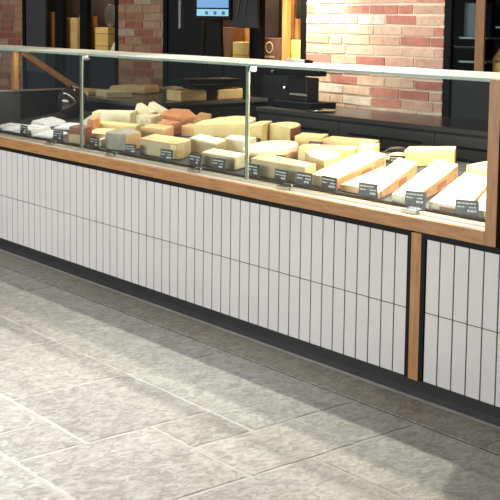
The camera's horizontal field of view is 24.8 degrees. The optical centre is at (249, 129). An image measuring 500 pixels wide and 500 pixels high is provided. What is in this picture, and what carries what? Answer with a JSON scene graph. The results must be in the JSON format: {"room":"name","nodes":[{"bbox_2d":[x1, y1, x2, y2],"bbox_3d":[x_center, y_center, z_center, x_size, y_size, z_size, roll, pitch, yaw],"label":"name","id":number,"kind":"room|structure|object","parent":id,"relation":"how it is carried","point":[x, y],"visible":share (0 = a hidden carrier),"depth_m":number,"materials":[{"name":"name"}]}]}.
{"room":"cheese shop","nodes":[
{"label":"cheese shop","id":0,"kind":"room"},
{"bbox_2d":[86,92,267,121],"bbox_3d":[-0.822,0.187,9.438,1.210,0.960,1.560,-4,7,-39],"label":"countertop","id":1,"kind":"structure","parent":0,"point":[231,107],"depth_m":8.88,"materials":[{"name":"black laminate"}]},
{"bbox_2d":[83,88,108,94],"bbox_3d":[-1.377,-0.325,9.499,0.400,0.030,0.300,5,7,39],"label":"pile","id":2,"kind":"object","parent":1,"relation":"on","point":[88,91],"visible":0.23,"depth_m":9.35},
{"bbox_2d":[95,89,131,97],"bbox_3d":[-1.099,-0.295,9.159,0.220,0.045,0.280,-2,6,-25],"label":"pile","id":3,"kind":"object","parent":1,"relation":"on","point":[115,92],"visible":1,"depth_m":9.05,"materials":[{"name":"beige food"}]},
{"bbox_2d":[109,84,158,93],"bbox_3d":[-0.993,-0.352,9.628,0.394,0.070,0.236,4,6,28],"label":"slab","id":4,"kind":"object","parent":1,"relation":"on","point":[134,88],"visible":0.81,"depth_m":9.52,"materials":[{"name":"food"}]},
{"bbox_2d":[159,86,186,91],"bbox_3d":[-0.669,-0.362,9.824,0.277,0.059,0.238,6,7,41],"label":"folded paper","id":5,"kind":"object","parent":1,"relation":"on","point":[161,89],"visible":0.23,"depth_m":9.72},
{"bbox_2d":[167,89,213,101],"bbox_3d":[-0.465,-0.275,8.805,0.315,0.090,0.200,-4,7,-39],"label":"cheese block","id":6,"kind":"object","parent":1,"relation":"on","point":[181,95],"visible":0.81,"depth_m":8.73,"materials":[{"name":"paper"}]},
{"bbox_2d":[194,0,259,77],"bbox_3d":[-0.178,-0.807,9.163,0.530,1.085,0.144,2,6,15],"label":"terminal","id":7,"kind":"object","parent":1,"relation":"on","point":[242,13],"visible":0.8,"depth_m":9.11,"materials":[{"name":"black plastic"}]},
{"bbox_2d":[214,87,245,99],"bbox_3d":[-0.186,-0.294,9.031,0.315,0.090,0.200,-4,7,-39],"label":"cheese block","id":8,"kind":"object","parent":1,"relation":"on","point":[239,92],"visible":0.59,"depth_m":8.94,"materials":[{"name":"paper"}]},
{"bbox_2d":[180,83,240,88],"bbox_3d":[-0.305,-0.348,8.908,0.477,0.036,0.197,-5,8,-44],"label":"tray","id":9,"kind":"object","parent":8,"relation":"on","point":[206,85],"visible":0.8,"depth_m":8.80,"materials":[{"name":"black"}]},
{"bbox_2d":[176,77,239,83],"bbox_3d":[-0.327,-0.388,8.899,0.477,0.036,0.197,-3,7,-32],"label":"tray","id":10,"kind":"object","parent":9,"relation":"on","point":[217,79],"visible":1,"depth_m":8.82,"materials":[{"name":"black laminate"}]},
{"bbox_2d":[0,0,444,115],"bbox_3d":[0.563,-0.872,8.939,0.400,3.200,12.100,-4,7,-39],"label":"wall","id":11,"kind":"structure","parent":0,"point":[393,33],"depth_m":8.40,"materials":[{"name":"brick"}]},
{"bbox_2d":[0,249,499,499],"bbox_3d":[-1.179,1.095,5.067,8.500,0.008,19.003,-4,7,-39],"label":"floor","id":12,"kind":"structure","parent":0,"point":[105,394],"depth_m":4.55,"materials":[{"name":"tile"}]},
{"bbox_2d":[22,0,118,88],"bbox_3d":[-1.665,-0.774,11.795,0.530,2.390,1.920,-4,7,-39],"label":"upper cabinet","id":13,"kind":"object","parent":12,"relation":"on","point":[98,72],"visible":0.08,"depth_m":11.78,"materials":[{"name":"black laminate"}]},
{"bbox_2d":[47,12,54,47],"bbox_3d":[-2.122,-1.061,12.095,0.030,0.390,0.170,-4,7,-39],"label":"wooden board","id":14,"kind":"object","parent":13,"relation":"on","point":[50,15],"visible":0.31,"depth_m":12.06,"materials":[{"name":"brown wood"}]},
{"bbox_2d":[67,31,79,48],"bbox_3d":[-1.798,-0.927,11.795,0.140,0.190,0.250,-4,7,-39],"label":"box","id":15,"kind":"object","parent":13,"relation":"on","point":[73,38],"visible":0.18,"depth_m":11.71,"materials":[{"name":"beige cardboard"}]},
{"bbox_2d":[67,18,79,31],"bbox_3d":[-1.796,-1.091,11.779,0.140,0.140,0.250,-4,7,-39],"label":"box","id":16,"kind":"object","parent":15,"relation":"on","point":[73,24],"visible":0.49,"depth_m":11.69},
{"bbox_2d":[91,16,96,49],"bbox_3d":[-1.572,-0.970,11.441,0.050,0.350,0.060,-4,7,-39],"label":"wooden board","id":17,"kind":"object","parent":13,"relation":"on","point":[93,18],"visible":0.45,"depth_m":11.41,"materials":[{"name":"orange wood"}]},
{"bbox_2d":[94,40,114,50],"bbox_3d":[-1.426,-0.838,11.344,0.146,0.110,0.256,-4,7,-39],"label":"box","id":18,"kind":"object","parent":13,"relation":"on","point":[99,45],"visible":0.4,"depth_m":11.26,"materials":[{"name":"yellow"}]},
{"bbox_2d":[94,27,114,40],"bbox_3d":[-1.424,-0.957,11.332,0.146,0.130,0.256,-4,7,-39],"label":"box","id":19,"kind":"object","parent":18,"relation":"on","point":[101,33],"visible":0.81,"depth_m":11.24,"materials":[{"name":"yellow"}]},
{"bbox_2d":[104,4,114,26],"bbox_3d":[-1.380,-1.133,11.263,0.020,0.230,0.230,-4,7,-39],"label":"round plate","id":20,"kind":"object","parent":19,"relation":"on","point":[109,13],"visible":0.8,"depth_m":11.26,"materials":[{"name":"grey metal"}]},
{"bbox_2d":[163,0,306,105],"bbox_3d":[0.022,-0.550,9.731,0.535,2.390,1.930,-4,7,-39],"label":"upper cabinet","id":21,"kind":"object","parent":12,"relation":"on","point":[183,34],"visible":0.2,"depth_m":9.86,"materials":[{"name":"black laminate"}]},
{"bbox_2d":[223,27,243,57],"bbox_3d":[-0.163,-0.750,9.796,0.140,0.270,0.180,-4,7,-39],"label":"wooden crate","id":22,"kind":"object","parent":21,"relation":"on","point":[230,34],"visible":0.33,"depth_m":9.72,"materials":[{"name":"brown wood"}]},
{"bbox_2d":[232,42,248,58],"bbox_3d":[-0.036,-0.669,9.599,0.126,0.150,0.206,-4,7,-39],"label":"box","id":23,"kind":"object","parent":21,"relation":"on","point":[240,49],"visible":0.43,"depth_m":9.55,"materials":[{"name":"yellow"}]},
{"bbox_2d":[244,28,249,41],"bbox_3d":[-0.059,-0.771,9.817,0.030,0.310,0.200,-4,7,-39],"label":"wooden board","id":24,"kind":"object","parent":21,"relation":"on","point":[246,30],"visible":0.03,"depth_m":9.75,"materials":[{"name":"orange wood"}]},
{"bbox_2d":[265,0,280,37],"bbox_3d":[0.181,-0.916,9.589,0.030,0.650,0.220,-4,7,-39],"label":"wooden board","id":25,"kind":"object","parent":21,"relation":"on","point":[272,7],"visible":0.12,"depth_m":9.55,"materials":[{"name":"brown wood"}]},
{"bbox_2d":[265,38,281,59],"bbox_3d":[0.217,-0.659,9.332,0.144,0.190,0.210,-4,7,-39],"label":"box","id":26,"kind":"object","parent":21,"relation":"on","point":[273,46],"visible":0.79,"depth_m":9.25,"materials":[{"name":"brown wood"}]},
{"bbox_2d":[291,0,296,39],"bbox_3d":[0.347,-0.828,9.328,0.030,0.530,0.070,-4,7,-39],"label":"wooden board","id":27,"kind":"object","parent":21,"relation":"on","point":[293,2],"visible":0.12,"depth_m":9.29,"materials":[{"name":"orange wood"}]},
{"bbox_2d":[290,56,299,58],"bbox_3d":[0.394,-0.567,9.109,0.120,0.054,0.153,-4,7,-39],"label":"box","id":28,"kind":"object","parent":21,"relation":"on","point":[291,57],"visible":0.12,"depth_m":9.06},
{"bbox_2d":[290,40,300,55],"bbox_3d":[0.395,-0.657,9.100,0.120,0.124,0.153,-4,7,-39],"label":"box","id":29,"kind":"object","parent":28,"relation":"on","point":[295,44],"visible":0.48,"depth_m":9.05,"materials":[{"name":"yellow cardboard"}]},
{"bbox_2d":[294,19,300,39],"bbox_3d":[0.387,-0.733,9.286,0.030,0.350,0.045,-4,7,-39],"label":"wooden board","id":30,"kind":"object","parent":21,"relation":"on","point":[297,33],"visible":0.44,"depth_m":9.26,"materials":[{"name":"orange wood"}]},
{"bbox_2d":[0,45,499,426],"bbox_3d":[-0.543,0.187,7.202,1.132,1.396,8.840,-4,7,-39],"label":"display counter","id":31,"kind":"object","parent":12,"relation":"on","point":[405,298],"depth_m":5.61,"materials":[{"name":"white tile"}]},
{"bbox_2d":[0,123,24,130],"bbox_3d":[-1.761,-0.022,8.361,0.255,0.044,0.164,6,8,44],"label":"paper packet","id":32,"kind":"object","parent":31,"relation":"on","point":[9,126],"visible":0.78,"depth_m":8.31,"materials":[{"name":"white paper"}]},
{"bbox_2d":[20,125,27,134],"bbox_3d":[-1.586,0.007,7.962,0.030,0.080,0.112,-3,7,-37],"label":"price tag","id":33,"kind":"object","parent":31,"relation":"on","point":[23,129],"visible":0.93,"depth_m":7.96,"materials":[{"name":"black plastic"}]},
{"bbox_2d":[13,124,50,133],"bbox_3d":[-1.563,-0.006,8.149,0.175,0.053,0.236,-5,8,-45],"label":"paper packet","id":34,"kind":"object","parent":31,"relation":"on","point":[32,128],"visible":0.88,"depth_m":8.10,"materials":[{"name":"white paper"}]},
{"bbox_2d":[31,117,65,126],"bbox_3d":[-1.486,-0.060,8.400,0.174,0.055,0.295,-3,7,-30],"label":"cheese","id":35,"kind":"object","parent":31,"relation":"on","point":[49,121],"visible":0.84,"depth_m":8.33,"materials":[{"name":"white food"}]},
{"bbox_2d":[32,130,67,137],"bbox_3d":[-1.395,0.028,7.914,0.163,0.040,0.215,-5,8,-45],"label":"paper packet","id":36,"kind":"object","parent":31,"relation":"on","point":[49,133],"visible":0.85,"depth_m":7.88,"materials":[{"name":"white paper"}]},
{"bbox_2d":[53,131,63,141],"bbox_3d":[-1.283,0.047,7.593,0.030,0.081,0.113,-5,8,-45],"label":"price tag","id":37,"kind":"object","parent":31,"relation":"on","point":[57,135],"visible":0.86,"depth_m":7.59,"materials":[{"name":"black plastic"}]},
{"bbox_2d":[54,122,78,129],"bbox_3d":[-1.279,-0.025,8.132,0.216,0.044,0.154,5,7,39],"label":"paper packet","id":38,"kind":"object","parent":31,"relation":"on","point":[65,126],"visible":0.53,"depth_m":8.11,"materials":[{"name":"white paper"}]},
{"bbox_2d":[57,84,87,116],"bbox_3d":[-1.341,-0.225,8.579,0.227,0.251,0.228,-1,6,-20],"label":"ball","id":39,"kind":"object","parent":31,"relation":"on","point":[68,100],"visible":0.87,"depth_m":8.50,"materials":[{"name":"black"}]},
{"bbox_2d":[69,125,91,143],"bbox_3d":[-1.122,0.029,7.521,0.083,0.118,0.200,-5,8,-44],"label":"cheese wheel piece","id":40,"kind":"object","parent":31,"relation":"on","point":[74,131],"visible":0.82,"depth_m":7.48,"materials":[{"name":"food"}]},
{"bbox_2d":[77,112,99,125],"bbox_3d":[-1.119,-0.052,7.871,0.147,0.154,0.093,5,7,38],"label":"cheese wedge","id":41,"kind":"object","parent":31,"relation":"on","point":[96,115],"visible":0.33,"depth_m":7.83,"materials":[{"name":"beige food"}]},
{"bbox_2d":[87,118,99,129],"bbox_3d":[-1.064,-0.022,7.748,0.076,0.122,0.064,6,7,41],"label":"cheese block","id":42,"kind":"object","parent":31,"relation":"on","point":[94,122],"visible":0.57,"depth_m":7.72,"materials":[{"name":"orange food"}]},
{"bbox_2d":[89,136,99,148],"bbox_3d":[-0.992,0.085,7.238,0.030,0.080,0.112,-4,7,-38],"label":"price tag","id":43,"kind":"object","parent":31,"relation":"on","point":[94,141],"visible":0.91,"depth_m":7.23,"materials":[{"name":"black plastic"}]},
{"bbox_2d":[99,137,105,146],"bbox_3d":[-0.951,0.070,7.357,0.076,0.065,0.115,-4,7,-39],"label":"cheese wedge","id":44,"kind":"object","parent":31,"relation":"on","point":[102,142],"visible":0.56,"depth_m":7.30,"materials":[{"name":"beige food"}]},
{"bbox_2d":[92,128,113,138],"bbox_3d":[-0.985,0.030,7.601,0.245,0.075,0.170,5,7,36],"label":"cheese slab","id":45,"kind":"object","parent":31,"relation":"on","point":[99,133],"visible":0.41,"depth_m":7.56,"materials":[{"name":"yellow food"}]},
{"bbox_2d":[92,110,136,123],"bbox_3d":[-0.961,-0.082,8.037,0.370,0.128,0.090,5,7,34],"label":"cheese slab","id":46,"kind":"object","parent":31,"relation":"on","point":[127,116],"visible":0.48,"depth_m":7.97,"materials":[{"name":"beige food"}]},
{"bbox_2d":[100,120,139,131],"bbox_3d":[-0.890,-0.008,7.695,0.425,0.089,0.081,6,8,44],"label":"cheese slab","id":47,"kind":"object","parent":31,"relation":"on","point":[103,124],"visible":0.5,"depth_m":7.66,"materials":[{"name":"yellow food"}]},
{"bbox_2d":[105,128,140,150],"bbox_3d":[-0.797,0.061,7.192,0.164,0.125,0.272,-4,7,-39],"label":"cheese wheel piece","id":48,"kind":"object","parent":31,"relation":"on","point":[116,139],"visible":0.89,"depth_m":7.12,"materials":[{"name":"grey food"}]},
{"bbox_2d":[125,144,136,154],"bbox_3d":[-0.728,0.123,6.915,0.104,0.076,0.030,6,8,43],"label":"price tag","id":49,"kind":"object","parent":31,"relation":"on","point":[129,148],"visible":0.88,"depth_m":6.91,"materials":[{"name":"black plastic"}]},
{"bbox_2d":[135,103,155,114],"bbox_3d":[-0.751,-0.112,7.977,0.205,0.156,0.068,5,7,36],"label":"cheese slice","id":50,"kind":"object","parent":31,"relation":"on","point":[141,108],"visible":0.49,"depth_m":7.94,"materials":[{"name":"beige food"}]},
{"bbox_2d":[136,113,161,132],"bbox_3d":[-0.678,-0.042,7.637,0.102,0.132,0.181,-4,7,-39],"label":"cheese wedge","id":51,"kind":"object","parent":31,"relation":"on","point":[145,119],"visible":0.49,"depth_m":7.59,"materials":[{"name":"beige food"}]},
{"bbox_2d":[141,124,173,137],"bbox_3d":[-0.590,0.026,7.289,0.105,0.115,0.252,-5,8,-44],"label":"cheese block","id":52,"kind":"object","parent":31,"relation":"on","point":[150,129],"visible":0.56,"depth_m":7.25,"materials":[{"name":"yellow food"}]},
{"bbox_2d":[148,101,167,113],"bbox_3d":[-0.665,-0.121,7.981,0.205,0.156,0.068,5,7,36],"label":"cheese slice","id":53,"kind":"object","parent":31,"relation":"on","point":[159,109],"visible":0.4,"depth_m":7.94,"materials":[{"name":"beige food"}]},
{"bbox_2d":[140,134,190,158],"bbox_3d":[-0.510,0.100,6.864,0.140,0.112,0.427,-4,7,-39],"label":"cheese wedge","id":54,"kind":"object","parent":31,"relation":"on","point":[152,144],"visible":0.89,"depth_m":6.80,"materials":[{"name":"yellow food"}]},
{"bbox_2d":[160,149,172,161],"bbox_3d":[-0.488,0.152,6.621,0.030,0.080,0.113,-5,8,-43],"label":"price tag","id":55,"kind":"object","parent":31,"relation":"on","point":[165,154],"visible":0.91,"depth_m":6.62,"materials":[{"name":"black plastic"}]},
{"bbox_2d":[157,120,181,134],"bbox_3d":[-0.537,-0.014,7.515,0.090,0.092,0.184,-4,7,-39],"label":"cheese wheel piece","id":56,"kind":"object","parent":31,"relation":"on","point":[177,125],"visible":0.59,"depth_m":7.46,"materials":[{"name":"orange food"}]},
{"bbox_2d":[160,108,195,124],"bbox_3d":[-0.473,-0.073,7.708,0.138,0.130,0.306,-4,7,-39],"label":"cheese wheel piece","id":57,"kind":"object","parent":31,"relation":"on","point":[185,116],"visible":0.52,"depth_m":7.68,"materials":[{"name":"orange food"}]},
{"bbox_2d":[182,123,193,135],"bbox_3d":[-0.373,0.007,7.328,0.085,0.091,0.144,-5,8,-44],"label":"cheese block","id":58,"kind":"object","parent":31,"relation":"on","point":[188,129],"visible":0.51,"depth_m":7.30,"materials":[{"name":"food"}]},
{"bbox_2d":[189,153,201,166],"bbox_3d":[-0.310,0.176,6.405,0.030,0.080,0.112,-4,7,-38],"label":"price tag","id":59,"kind":"object","parent":31,"relation":"on","point":[194,159],"visible":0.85,"depth_m":6.40,"materials":[{"name":"black plastic"}]},
{"bbox_2d":[193,112,211,122],"bbox_3d":[-0.302,-0.049,7.498,0.127,0.127,0.088,4,7,32],"label":"cheese wedge","id":60,"kind":"object","parent":31,"relation":"on","point":[201,116],"visible":0.31,"depth_m":7.49,"materials":[{"name":"orange food"}]},
{"bbox_2d":[189,134,225,154],"bbox_3d":[-0.249,0.096,6.764,0.107,0.109,0.343,-3,7,-33],"label":"cheese wedge","id":61,"kind":"object","parent":31,"relation":"on","point":[200,143],"visible":0.72,"depth_m":6.73,"materials":[{"name":"beige food"}]},
{"bbox_2d":[212,157,225,170],"bbox_3d":[-0.172,0.194,6.236,0.030,0.080,0.112,-4,8,-42],"label":"price tag","id":62,"kind":"object","parent":31,"relation":"on","point":[217,163],"visible":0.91,"depth_m":6.23,"materials":[{"name":"black plastic"}]},
{"bbox_2d":[202,148,244,169],"bbox_3d":[-0.145,0.163,6.401,0.101,0.085,0.333,-4,7,-39],"label":"cheese wedge","id":63,"kind":"object","parent":31,"relation":"on","point":[234,160],"visible":0.77,"depth_m":6.33,"materials":[{"name":"beige food"}]},
{"bbox_2d":[194,116,255,138],"bbox_3d":[-0.129,0.005,7.087,0.378,0.177,0.258,3,6,26],"label":"cheese wheel piece","id":64,"kind":"object","parent":31,"relation":"on","point":[221,127],"visible":0.45,"depth_m":6.99,"materials":[{"name":"yellow food"}]},
{"bbox_2d":[224,135,255,152],"bbox_3d":[-0.064,0.086,6.739,0.102,0.096,0.241,-4,7,-39],"label":"cheese slab","id":65,"kind":"object","parent":31,"relation":"on","point":[235,143],"visible":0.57,"depth_m":6.70,"materials":[{"name":"beige food"}]},
{"bbox_2d":[249,163,259,177],"bbox_3d":[0.011,0.219,6.012,0.030,0.080,0.112,-4,7,-38],"label":"price tag","id":66,"kind":"object","parent":31,"relation":"on","point":[253,168],"visible":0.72,"depth_m":6.00,"materials":[{"name":"black plastic"}]},
{"bbox_2d":[249,121,271,141],"bbox_3d":[0.061,0.021,6.899,0.100,0.150,0.134,4,6,28],"label":"cheese block","id":67,"kind":"object","parent":31,"relation":"on","point":[259,129],"visible":0.54,"depth_m":6.84,"materials":[{"name":"yellow food"}]},
{"bbox_2d":[242,140,297,162],"bbox_3d":[0.113,0.123,6.487,0.327,0.110,0.328,-4,7,-39],"label":"cheese","id":68,"kind":"object","parent":31,"relation":"on","point":[287,148],"visible":0.66,"depth_m":6.41,"materials":[{"name":"beige food"}]},
{"bbox_2d":[274,169,287,182],"bbox_3d":[0.157,0.241,5.835,0.030,0.075,0.103,-3,7,-37],"label":"price tag","id":69,"kind":"object","parent":31,"relation":"on","point":[280,175],"visible":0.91,"depth_m":5.83,"materials":[{"name":"black plastic"}]},
{"bbox_2d":[251,154,315,182],"bbox_3d":[0.185,0.202,5.977,0.124,0.106,0.451,-4,7,-39],"label":"cheese wedge","id":70,"kind":"object","parent":31,"relation":"on","point":[268,163],"visible":0.7,"depth_m":5.94,"materials":[{"name":"yellow food"}]},
{"bbox_2d":[268,122,300,140],"bbox_3d":[0.230,0.026,6.810,0.132,0.142,0.241,-3,7,-32],"label":"cheese wheel piece","id":71,"kind":"object","parent":31,"relation":"on","point":[279,130],"visible":0.68,"depth_m":6.77,"materials":[{"name":"yellow food"}]},
{"bbox_2d":[286,58,312,62],"bbox_3d":[0.258,-0.362,5.956,0.021,0.021,0.260,-2,6,-28],"label":"marker pen","id":72,"kind":"object","parent":31,"relation":"on","point":[287,59],"visible":1,"depth_m":5.94,"materials":[{"name":"white plastic"}]},
{"bbox_2d":[296,171,312,186],"bbox_3d":[0.270,0.253,5.696,0.030,0.080,0.112,-4,7,-41],"label":"price tag","id":73,"kind":"object","parent":31,"relation":"on","point":[304,179],"visible":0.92,"depth_m":5.69,"materials":[{"name":"black plastic"}]},
{"bbox_2d":[295,132,327,146],"bbox_3d":[0.359,0.070,6.607,0.210,0.100,0.098,5,7,39],"label":"cheese block","id":74,"kind":"object","parent":31,"relation":"on","point":[303,138],"visible":0.49,"depth_m":6.58,"materials":[{"name":"yellow food"}]},
{"bbox_2d":[309,141,322,144],"bbox_3d":[0.371,0.102,6.450,0.102,0.075,0.030,6,8,42],"label":"price tag","id":75,"kind":"object","parent":31,"relation":"on","point":[310,142],"visible":0.17,"depth_m":6.45,"materials":[{"name":"black"}]},
{"bbox_2d":[305,150,339,171],"bbox_3d":[0.394,0.170,6.069,0.156,0.109,0.304,-2,6,-24],"label":"cheese wedge","id":76,"kind":"object","parent":31,"relation":"on","point":[322,159],"visible":0.69,"depth_m":6.00,"materials":[{"name":"yellow food"}]},
{"bbox_2d":[298,144,356,161],"bbox_3d":[0.427,0.132,6.242,0.376,0.106,0.083,5,7,34],"label":"cheese slab","id":77,"kind":"object","parent":31,"relation":"on","point":[345,151],"visible":0.59,"depth_m":6.21,"materials":[{"name":"yellow food"}]},
{"bbox_2d":[321,175,336,191],"bbox_3d":[0.384,0.268,5.557,0.030,0.080,0.112,-4,7,-37],"label":"price tag","id":78,"kind":"object","parent":31,"relation":"on","point":[327,183],"visible":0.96,"depth_m":5.55,"materials":[{"name":"black plastic"}]},
{"bbox_2d":[312,149,385,189],"bbox_3d":[0.512,0.200,5.782,0.405,0.159,0.205,-4,7,-39],"label":"cheese wedge","id":79,"kind":"object","parent":31,"relation":"on","point":[365,161],"visible":0.76,"depth_m":5.74,"materials":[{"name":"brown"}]},
{"bbox_2d":[322,136,378,152],"bbox_3d":[0.564,0.093,6.392,0.101,0.096,0.362,-5,8,-45],"label":"cheese slab","id":80,"kind":"object","parent":31,"relation":"on","point":[332,140],"visible":0.44,"depth_m":6.38,"materials":[{"name":"yellow food"}]},
{"bbox_2d":[341,166,386,193],"bbox_3d":[0.601,0.246,5.616,0.301,0.099,0.141,-4,7,-39],"label":"cheese wedge","id":81,"kind":"object","parent":31,"relation":"on","point":[352,185],"visible":0.66,"depth_m":5.57,"materials":[{"name":"beige food"}]},
{"bbox_2d":[358,182,377,198],"bbox_3d":[0.554,0.291,5.349,0.113,0.081,0.030,6,8,44],"label":"price tag","id":82,"kind":"object","parent":31,"relation":"on","point":[368,190],"visible":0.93,"depth_m":5.35,"materials":[{"name":"black plastic"}]},
{"bbox_2d":[358,143,379,152],"bbox_3d":[0.631,0.130,6.102,0.100,0.115,0.099,4,6,27],"label":"cheese block","id":83,"kind":"object","parent":31,"relation":"on","point":[375,147],"visible":0.41,"depth_m":6.08,"materials":[{"name":"yellow food"}]},
{"bbox_2d":[367,158,416,198],"bbox_3d":[0.683,0.233,5.545,0.143,0.146,0.434,5,7,35],"label":"cheese wedge","id":84,"kind":"object","parent":31,"relation":"on","point":[398,173],"visible":0.74,"depth_m":5.52,"materials":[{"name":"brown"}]},
{"bbox_2d":[382,147,406,161],"bbox_3d":[0.792,0.130,6.130,0.174,0.075,0.175,-3,7,-33],"label":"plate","id":85,"kind":"object","parent":31,"relation":"on","point":[387,156],"visible":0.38,"depth_m":6.13,"materials":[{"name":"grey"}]},
{"bbox_2d":[390,155,404,163],"bbox_3d":[0.766,0.166,5.913,0.092,0.069,0.030,4,7,34],"label":"price tag","id":86,"kind":"object","parent":31,"relation":"on","point":[393,158],"visible":0.27,"depth_m":5.92,"materials":[{"name":"black"}]},
{"bbox_2d":[405,190,425,207],"bbox_3d":[0.743,0.316,5.118,0.113,0.081,0.030,6,8,42],"label":"price tag","id":87,"kind":"object","parent":31,"relation":"on","point":[414,198],"visible":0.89,"depth_m":5.12,"materials":[{"name":"black plastic"}]},
{"bbox_2d":[392,160,457,203],"bbox_3d":[0.843,0.246,5.406,0.155,0.153,0.510,5,7,35],"label":"cheese wedge","id":88,"kind":"object","parent":31,"relation":"on","point":[438,175],"visible":0.84,"depth_m":5.38,"materials":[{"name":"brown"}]},
{"bbox_2d":[404,146,455,165],"bbox_3d":[0.948,0.136,5.955,0.269,0.110,0.104,3,6,22],"label":"cheese block","id":89,"kind":"object","parent":31,"relation":"on","point":[423,155],"visible":0.74,"depth_m":5.92,"materials":[{"name":"yellow food"}]},
{"bbox_2d":[429,172,486,212],"bbox_3d":[0.986,0.285,5.182,0.212,0.122,0.478,4,7,33],"label":"cheese wedge","id":90,"kind":"object","parent":31,"relation":"on","point":[469,186],"visible":0.75,"depth_m":5.14,"materials":[{"name":"white food"}]},
{"bbox_2d":[455,199,478,217],"bbox_3d":[0.932,0.341,4.887,0.114,0.082,0.030,5,7,38],"label":"price tag","id":91,"kind":"object","parent":31,"relation":"on","point":[464,207],"visible":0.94,"depth_m":4.88,"materials":[{"name":"black plastic"}]},
{"bbox_2d":[466,161,486,176],"bbox_3d":[1.334,0.204,5.408,0.262,0.109,0.574,-4,7,-39],"label":"cheese wheel piece","id":92,"kind":"object","parent":31,"relation":"on","point":[480,168],"visible":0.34,"depth_m":5.50,"materials":[{"name":"yellow food"}]},
{"bbox_2d":[478,192,485,217],"bbox_3d":[1.116,0.307,4.994,0.352,0.117,0.367,-4,7,-39],"label":"cheese wedge","id":93,"kind":"object","parent":31,"relation":"on","point":[482,201],"visible":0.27,"depth_m":4.92,"materials":[{"name":"white food"}]},
{"bbox_2d":[256,106,487,160],"bbox_3d":[1.358,0.434,7.255,0.602,0.950,3.480,-4,7,-39],"label":"counter","id":94,"kind":"object","parent":12,"relation":"on","point":[392,129],"depth_m":7.41,"materials":[{"name":"black laminate"}]},
{"bbox_2d":[253,67,335,109],"bbox_3d":[0.308,-0.319,8.408,0.280,0.295,0.690,-4,7,-39],"label":"weighing scale","id":95,"kind":"object","parent":94,"relation":"on","point":[302,92],"visible":0.93,"depth_m":8.25,"materials":[{"name":"black metal"}]},
{"bbox_2d":[306,108,336,112],"bbox_3d":[0.501,-0.136,7.996,0.220,0.015,0.220,-4,7,-39],"label":"metal plate","id":96,"kind":"object","parent":94,"relation":"on","point":[317,110],"visible":1,"depth_m":8.03,"materials":[{"name":"silver metal"}]},
{"bbox_2d":[256,106,487,136],"bbox_3d":[1.369,-0.024,7.214,0.590,0.030,3.480,-4,7,-39],"label":"countertop","id":97,"kind":"structure","parent":94,"relation":"on","point":[388,118],"depth_m":7.53,"materials":[{"name":"grey stone"}]},
{"bbox_2d":[442,0,499,120],"bbox_3d":[2.239,-0.255,7.013,0.550,2.390,2.310,-4,7,-39],"label":"upper cabinet","id":98,"kind":"object","parent":12,"relation":"on","point":[464,99],"visible":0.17,"depth_m":7.68,"materials":[{"name":"black"}]},
{"bbox_2d":[458,60,492,63],"bbox_3d":[1.635,-0.466,7.747,0.380,0.012,0.240,-4,7,-39],"label":"glass shelf","id":99,"kind":"object","parent":98,"relation":"attached to","point":[464,61],"depth_m":7.66,"materials":[{"name":"clear glass"}]},
{"bbox_2d":[464,3,491,36],"bbox_3d":[1.545,-0.745,7.708,0.120,0.228,0.140,-4,7,-39],"label":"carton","id":100,"kind":"object","parent":98,"relation":"on","point":[470,8],"visible":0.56,"depth_m":7.68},
{"bbox_2d":[459,37,499,38],"bbox_3d":[1.637,-0.625,7.731,0.380,0.012,0.240,-4,7,-39],"label":"glass shelf","id":101,"kind":"object","parent":98,"relation":"attached to","point":[459,37],"depth_m":7.61,"materials":[{"name":"clear glass"}]},
{"bbox_2d":[493,62,499,72],"bbox_3d":[1.772,-0.398,7.441,0.140,0.080,0.350,-4,7,-39],"label":"cheese block","id":102,"kind":"object","parent":98,"relation":"on","point":[496,65],"visible":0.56,"depth_m":7.50,"materials":[{"name":"yellow food"}]},
{"bbox_2d":[492,49,499,61],"bbox_3d":[1.750,-0.516,7.458,0.171,0.148,0.305,-4,7,-39],"label":"cheese wedge","id":103,"kind":"object","parent":102,"relation":"on","point":[496,58],"visible":1,"depth_m":7.48,"materials":[{"name":"brown food"}]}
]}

